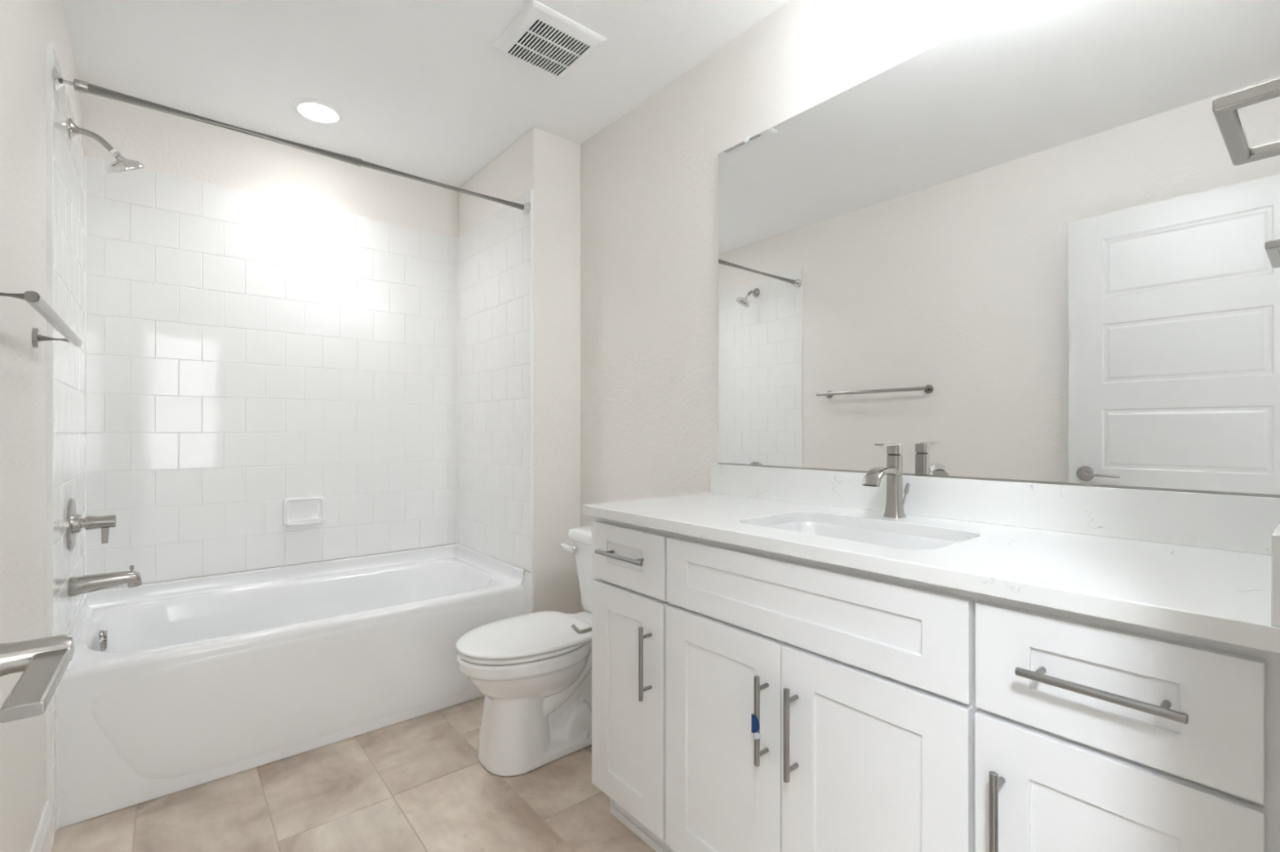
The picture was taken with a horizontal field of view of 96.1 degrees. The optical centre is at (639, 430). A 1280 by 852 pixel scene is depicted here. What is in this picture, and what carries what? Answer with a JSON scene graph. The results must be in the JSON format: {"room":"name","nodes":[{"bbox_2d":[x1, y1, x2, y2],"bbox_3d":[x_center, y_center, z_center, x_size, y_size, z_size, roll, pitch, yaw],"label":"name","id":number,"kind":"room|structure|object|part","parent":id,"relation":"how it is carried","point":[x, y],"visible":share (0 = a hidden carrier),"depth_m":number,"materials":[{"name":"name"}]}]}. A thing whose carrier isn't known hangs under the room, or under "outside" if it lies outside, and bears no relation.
{"room":"bathroom","nodes":[
{"label":"bathroom","id":0,"kind":"room"},
{"bbox_2d":[0,634,74,723],"bbox_3d":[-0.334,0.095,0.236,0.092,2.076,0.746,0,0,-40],"label":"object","id":1,"kind":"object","parent":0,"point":[43,662],"depth_m":0.46,"materials":[{"name":"silver metal"}]},
{"bbox_2d":[0,0,84,851],"bbox_3d":[-1.237,-0.107,1.021,0.137,2.505,3.350,0,0,-40],"label":"wall","id":2,"kind":"structure","parent":0,"point":[42,169],"depth_m":1.47,"materials":[{"name":"white paint"}]},
{"bbox_2d":[0,290,82,347],"bbox_3d":[-1.285,-0.232,1.226,0.084,0.049,0.694,0,0,-40],"label":"towel bar","id":3,"kind":"object","parent":2,"relation":"attached to","point":[33,299],"visible":1,"depth_m":1.18,"materials":[{"name":"silver metal"}]},
{"bbox_3d":[-1.078,-0.232,0.978,0.068,0.018,0.018,0,0,-40],"label":"post","id":4,"kind":"part","parent":3,"relation":"part of","materials":[{"name":"silver metal"}]},
{"bbox_3d":[-1.474,-0.232,1.456,0.068,0.018,0.018,0,0,-40],"label":"post","id":5,"kind":"part","parent":3,"relation":"part of","materials":[{"name":"silver metal"}]},
{"bbox_2d":[30,800,52,851],"bbox_3d":[-0.917,1.083,0.725,0.012,0.125,2.246,0,0,-40],"label":"baseboard","id":6,"kind":"structure","parent":2,"relation":"attached to","point":[42,842],"depth_m":1.51,"materials":[{"name":"white paint"}]},
{"bbox_3d":[-1.635,0.034,1.593,0.013,2.222,0.006,0,0,-40],"label":"tile edge trim","id":7,"kind":"part","parent":2,"relation":"part of","materials":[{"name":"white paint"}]},
{"bbox_2d":[66,498,116,551],"bbox_3d":[-1.827,0.307,1.921,0.112,0.170,0.170,0,0,-40],"label":"shower valve","id":8,"kind":"object","parent":2,"relation":"attached to","point":[74,525],"visible":1,"depth_m":1.90,"materials":[{"name":"silver metal"}]},
{"bbox_3d":[-1.804,0.342,1.940,0.020,0.077,0.006,0,0,-40],"label":"lever","id":9,"kind":"part","parent":8,"relation":"part of","materials":[{"name":"silver metal"}]},
{"bbox_2d":[68,564,142,596],"bbox_3d":[-1.801,0.504,1.943,0.180,0.080,0.058,0,0,-40],"label":"tub spout","id":10,"kind":"object","parent":2,"relation":"attached to","point":[77,585],"visible":1,"depth_m":1.92,"materials":[{"name":"silver metal"}]},
{"bbox_3d":[-1.753,0.475,1.983,0.012,0.023,0.012,0,0,-40],"label":"diverter knob","id":11,"kind":"part","parent":10,"relation":"part of","materials":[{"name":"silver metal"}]},
{"bbox_2d":[68,118,144,173],"bbox_3d":[-1.806,-0.947,1.954,0.187,0.153,0.103,0,0,-40],"label":"shower","id":12,"kind":"object","parent":2,"relation":"attached to","point":[121,164],"visible":1,"depth_m":1.94,"materials":[{"name":"silver metal"}]},
{"bbox_3d":[-1.827,-0.971,1.922,0.113,0.062,0.019,0,0,-40],"label":"shower arm","id":13,"kind":"part","parent":12,"relation":"part of","materials":[{"name":"silver metal"}]},
{"bbox_2d":[52,66,530,214],"bbox_3d":[-1.074,-0.992,2.097,1.497,0.067,0.060,0,0,-40],"label":"shower curtain rod","id":14,"kind":"object","parent":2,"relation":"attached to","point":[80,86],"visible":1,"depth_m":1.90,"materials":[{"name":"silver metal"}]},
{"bbox_3d":[-1.620,-0.988,1.635,0.058,0.017,0.018,0,0,-40],"label":"rod","id":15,"kind":"part","parent":14,"relation":"part of","materials":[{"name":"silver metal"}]},
{"bbox_2d":[80,92,458,589],"bbox_3d":[-1.521,-0.107,2.873,1.820,2.505,0.134,0,0,-40],"label":"wall","id":16,"kind":"structure","parent":0,"point":[268,322],"depth_m":2.61,"materials":[{"name":"white tile"}]},
{"bbox_2d":[283,496,324,526],"bbox_3d":[-1.579,0.381,2.710,0.172,0.132,0.060,0,0,-40],"label":"soap dish","id":17,"kind":"object","parent":16,"relation":"attached to","point":[300,511],"visible":1,"depth_m":2.72,"materials":[{"name":"white ceramic"}]},
{"bbox_2d":[50,696,656,851],"bbox_3d":[-0.475,1.170,1.573,1.775,0.050,3.230,0,0,-40],"label":"floor","id":18,"kind":"structure","parent":0,"point":[420,784],"depth_m":1.73,"materials":[{"name":"beige tile"}]},
{"bbox_2d":[57,544,524,828],"bbox_3d":[-1.347,0.887,2.428,1.502,0.512,0.788,0,0,-40],"label":"bathtub","id":19,"kind":"object","parent":18,"relation":"on","point":[166,687],"visible":0.88,"depth_m":2.10,"materials":[{"name":"white ceramic"}]},
{"bbox_2d":[98,630,107,651],"bbox_3d":[-1.887,0.737,2.021,0.021,0.072,0.072,0,0,-40],"label":"overflow drain","id":20,"kind":"object","parent":19,"relation":"attached to","point":[103,637],"depth_m":2.00,"materials":[{"name":"silver metal"}]},
{"bbox_3d":[-1.091,0.921,2.131,1.374,0.375,0.003,0,0,-40],"label":"apron panel","id":21,"kind":"part","parent":19,"relation":"part of","materials":[{"name":"white ceramic"}]},
{"bbox_2d":[455,524,596,776],"bbox_3d":[-0.310,0.773,2.152,0.764,0.741,0.431,0,0,-40],"label":"toilet","id":22,"kind":"object","parent":18,"relation":"on","point":[533,671],"visible":0.76,"depth_m":1.96,"materials":[{"name":"white ceramic"}]},
{"bbox_3d":[-0.407,0.748,2.058,0.483,0.016,0.372,0,0,-40],"label":"seat","id":23,"kind":"part","parent":22,"relation":"part of","materials":[{"name":"white plastic"}]},
{"bbox_3d":[-0.413,0.726,2.054,0.481,0.019,0.378,0,0,-40],"label":"lid","id":24,"kind":"part","parent":22,"relation":"part of","materials":[{"name":"white plastic"}]},
{"bbox_3d":[-0.309,0.943,2.140,0.746,0.402,0.375,0,0,-40],"label":"bowl","id":25,"kind":"part","parent":22,"relation":"part of","materials":[{"name":"white ceramic"}]},
{"bbox_3d":[-0.303,0.485,2.384,0.082,0.029,0.015,0,0,45],"label":"lever arm","id":26,"kind":"part","parent":22,"relation":"part of","materials":[{"name":"white"}]},
{"bbox_3d":[-0.097,0.429,2.315,0.227,0.052,0.410,0,0,-40],"label":"tank lid","id":27,"kind":"part","parent":22,"relation":"part of","materials":[{"name":"white ceramic"}]},
{"bbox_3d":[-0.092,0.600,2.319,0.205,0.290,0.380,0,0,-40],"label":"tank","id":28,"kind":"part","parent":22,"relation":"part of","materials":[{"name":"white ceramic"}]},
{"bbox_2d":[591,517,671,840],"bbox_3d":[0.150,0.652,1.751,0.575,0.800,0.328,0,0,-40],"label":"vanity cabinet","id":29,"kind":"object","parent":18,"relation":"on","point":[629,602],"visible":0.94,"depth_m":1.58,"materials":[{"name":"white paint"}]},
{"bbox_2d":[571,624,591,634],"bbox_3d":[-0.125,0.622,1.798,0.163,0.044,0.081,0,0,-26],"label":"toilet paper holder","id":30,"kind":"object","parent":29,"relation":"attached to","point":[574,627],"visible":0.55,"depth_m":1.78,"materials":[{"name":"silver metal"}]},
{"bbox_3d":[-0.050,0.344,1.574,0.040,0.012,0.202,0,0,-40],"label":"handle","id":31,"kind":"part","parent":29,"relation":"part of","materials":[{"name":"silver metal"}]},
{"bbox_3d":[-0.034,0.353,1.601,0.019,0.165,0.323,0,0,-40],"label":"drawer","id":32,"kind":"part","parent":29,"relation":"part of","materials":[{"name":"white paint"}]},
{"bbox_3d":[-0.017,0.652,1.612,0.019,0.800,0.328,0,0,-40],"label":"frame","id":33,"kind":"part","parent":29,"relation":"part of","materials":[{"name":"white paint"}]},
{"bbox_3d":[0.013,0.604,1.498,0.040,0.190,0.012,0,0,-40],"label":"handle","id":34,"kind":"part","parent":29,"relation":"part of","materials":[{"name":"silver metal"}]},
{"bbox_2d":[610,798,675,851],"bbox_3d":[0.533,1.099,1.355,0.490,0.092,1.363,0,0,-40],"label":"plinth","id":35,"kind":"object","parent":18,"relation":"on","point":[629,821],"visible":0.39,"depth_m":1.62,"materials":[{"name":"white paint"}]},
{"bbox_2d":[666,532,977,851],"bbox_3d":[0.486,0.652,1.346,0.575,0.800,0.722,0,0,-40],"label":"vanity cabinet","id":36,"kind":"object","parent":18,"relation":"on","point":[859,686],"visible":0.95,"depth_m":1.13,"materials":[{"name":"white paint"}]},
{"bbox_3d":[0.186,0.749,1.335,0.019,0.607,0.354,0,0,-40],"label":"cabinet door","id":37,"kind":"part","parent":36,"relation":"part of","materials":[{"name":"white paint"}]},
{"bbox_2d":[751,713,761,739],"bbox_3d":[0.241,0.614,1.189,0.003,0.048,0.023,0,0,-40],"label":"tag","id":38,"kind":"object","parent":36,"relation":"attached to","point":[755,723],"visible":1,"depth_m":1.19,"materials":[{"name":"blue plastic"}]},
{"bbox_3d":[0.254,0.604,1.206,0.040,0.186,0.012,0,0,-40],"label":"handle","id":39,"kind":"part","parent":36,"relation":"part of","materials":[{"name":"silver metal"}]},
{"bbox_3d":[0.302,0.604,1.149,0.040,0.184,0.012,0,0,-40],"label":"handle","id":40,"kind":"part","parent":36,"relation":"part of","materials":[{"name":"silver metal"}]},
{"bbox_3d":[0.302,0.353,1.195,0.019,0.165,0.714,0,0,-40],"label":"false drawer","id":41,"kind":"part","parent":36,"relation":"part of","materials":[{"name":"white paint"}]},
{"bbox_3d":[0.415,0.749,1.059,0.019,0.607,0.359,0,0,-40],"label":"cabinet door","id":42,"kind":"part","parent":36,"relation":"part of","materials":[{"name":"white paint"}]},
{"bbox_2d":[582,463,1279,653],"bbox_3d":[0.495,0.183,1.350,0.564,0.132,1.406,0,0,-40],"label":"countertop","id":43,"kind":"structure","parent":36,"relation":"on","point":[1206,566],"depth_m":1.09,"materials":[{"name":"white stone"}]},
{"bbox_2d":[765,521,959,550],"bbox_3d":[0.483,0.314,1.317,0.344,0.138,0.508,0,0,-40],"label":"undermount sink","id":44,"kind":"object","parent":43,"relation":"in","point":[854,534],"visible":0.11,"depth_m":1.44,"materials":[{"name":"white ceramic"}]},
{"bbox_2d":[861,443,909,518],"bbox_3d":[0.625,0.126,1.450,0.181,0.189,0.045,0,0,-40],"label":"sink faucet","id":45,"kind":"object","parent":43,"relation":"on","point":[895,502],"visible":1,"depth_m":1.45,"materials":[{"name":"silver metal"}]},
{"bbox_3d":[0.600,0.114,1.429,0.116,0.043,0.042,0,0,-40],"label":"spout","id":46,"kind":"part","parent":45,"relation":"part of","materials":[{"name":"silver metal"}]},
{"bbox_3d":[0.617,0.035,1.443,0.066,0.007,0.025,0,0,-40],"label":"handle lever","id":47,"kind":"part","parent":45,"relation":"part of","materials":[{"name":"silver metal"}]},
{"bbox_3d":[0.688,0.179,1.494,0.031,0.084,0.010,0,0,-26],"label":"lift rod","id":48,"kind":"part","parent":45,"relation":"part of","materials":[{"name":"silver metal"}]},
{"bbox_2d":[974,593,1279,851],"bbox_3d":[0.826,0.652,0.935,0.575,0.800,0.344,0,0,-40],"label":"vanity cabinet","id":49,"kind":"object","parent":18,"relation":"on","point":[1092,734],"visible":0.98,"depth_m":0.77,"materials":[{"name":"white paint"}]},
{"bbox_3d":[0.537,0.603,0.865,0.040,0.187,0.012,0,0,-40],"label":"handle","id":50,"kind":"part","parent":49,"relation":"part of","materials":[{"name":"silver metal"}]},
{"bbox_3d":[0.614,0.348,0.772,0.040,0.012,0.182,0,0,-40],"label":"handle","id":51,"kind":"part","parent":49,"relation":"part of","materials":[{"name":"silver metal"}]},
{"bbox_3d":[0.634,0.749,0.794,0.019,0.607,0.310,0,0,-40],"label":"cabinet door","id":52,"kind":"part","parent":49,"relation":"part of","materials":[{"name":"white paint"}]},
{"bbox_2d":[61,0,791,187],"bbox_3d":[-0.513,-1.410,1.620,2.015,0.100,3.350,0,0,-40],"label":"ceiling","id":53,"kind":"structure","parent":0,"point":[421,88],"depth_m":2.13,"materials":[{"name":"white paint"}]},
{"bbox_2d":[292,98,344,124],"bbox_3d":[-1.369,-1.356,2.449,0.194,0.008,0.194,0,0,-40],"label":"recessed light","id":54,"kind":"object","parent":53,"relation":"in","point":[314,110],"visible":1,"depth_m":2.43,"materials":[{"name":"white plastic"}]},
{"bbox_2d":[492,0,606,78],"bbox_3d":[-0.319,-1.352,2.010,0.293,0.017,0.286,0,0,-40],"label":"ceiling vent","id":55,"kind":"object","parent":53,"relation":"in","point":[540,36],"visible":1,"depth_m":1.98,"materials":[{"name":"white plastic"}]},
{"bbox_2d":[457,127,580,614],"bbox_3d":[-0.654,-0.107,2.969,0.272,2.505,0.852,0,0,-40],"label":"wall","id":56,"kind":"structure","parent":0,"point":[518,273],"depth_m":2.69,"materials":[{"name":"white paint"}]},
{"bbox_3d":[-0.481,0.034,2.563,0.013,2.222,0.006,0,0,-40],"label":"tile edge trim","id":57,"kind":"part","parent":56,"relation":"part of","materials":[{"name":"white paint"}]},
{"bbox_2d":[580,0,1026,612],"bbox_3d":[0.255,-0.107,2.178,0.120,2.505,3.230,0,0,-40],"label":"wall","id":58,"kind":"structure","parent":0,"point":[649,179],"depth_m":2.21,"materials":[{"name":"white paint"}]},
{"bbox_2d":[710,463,1279,555],"bbox_3d":[0.706,0.169,1.522,0.020,0.102,1.401,0,0,-40],"label":"backsplash","id":59,"kind":"structure","parent":58,"relation":"attached to","point":[1229,522],"depth_m":1.27,"materials":[{"name":"white stone"}]},
{"bbox_2d":[718,0,1279,497],"bbox_3d":[0.718,-0.440,1.516,0.010,1.116,1.374,0,0,-40],"label":"wall mirror","id":60,"kind":"object","parent":58,"relation":"attached to","point":[1030,245],"visible":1,"depth_m":1.31,"materials":[{"name":"clear glass"}]},
{"bbox_3d":[0.517,-0.107,0.376,1.775,2.505,0.120,0,0,-40],"label":"wall","id":61,"kind":"structure","parent":0,"visible":0},
{"bbox_2d":[1212,77,1279,165],"bbox_3d":[0.811,-0.398,0.747,0.232,0.026,0.076,0,0,-40],"label":"towel ring","id":62,"kind":"object","parent":61,"relation":"attached to","point":[1225,108],"visible":1,"depth_m":0.72,"materials":[{"name":"silver metal"}]}
]}

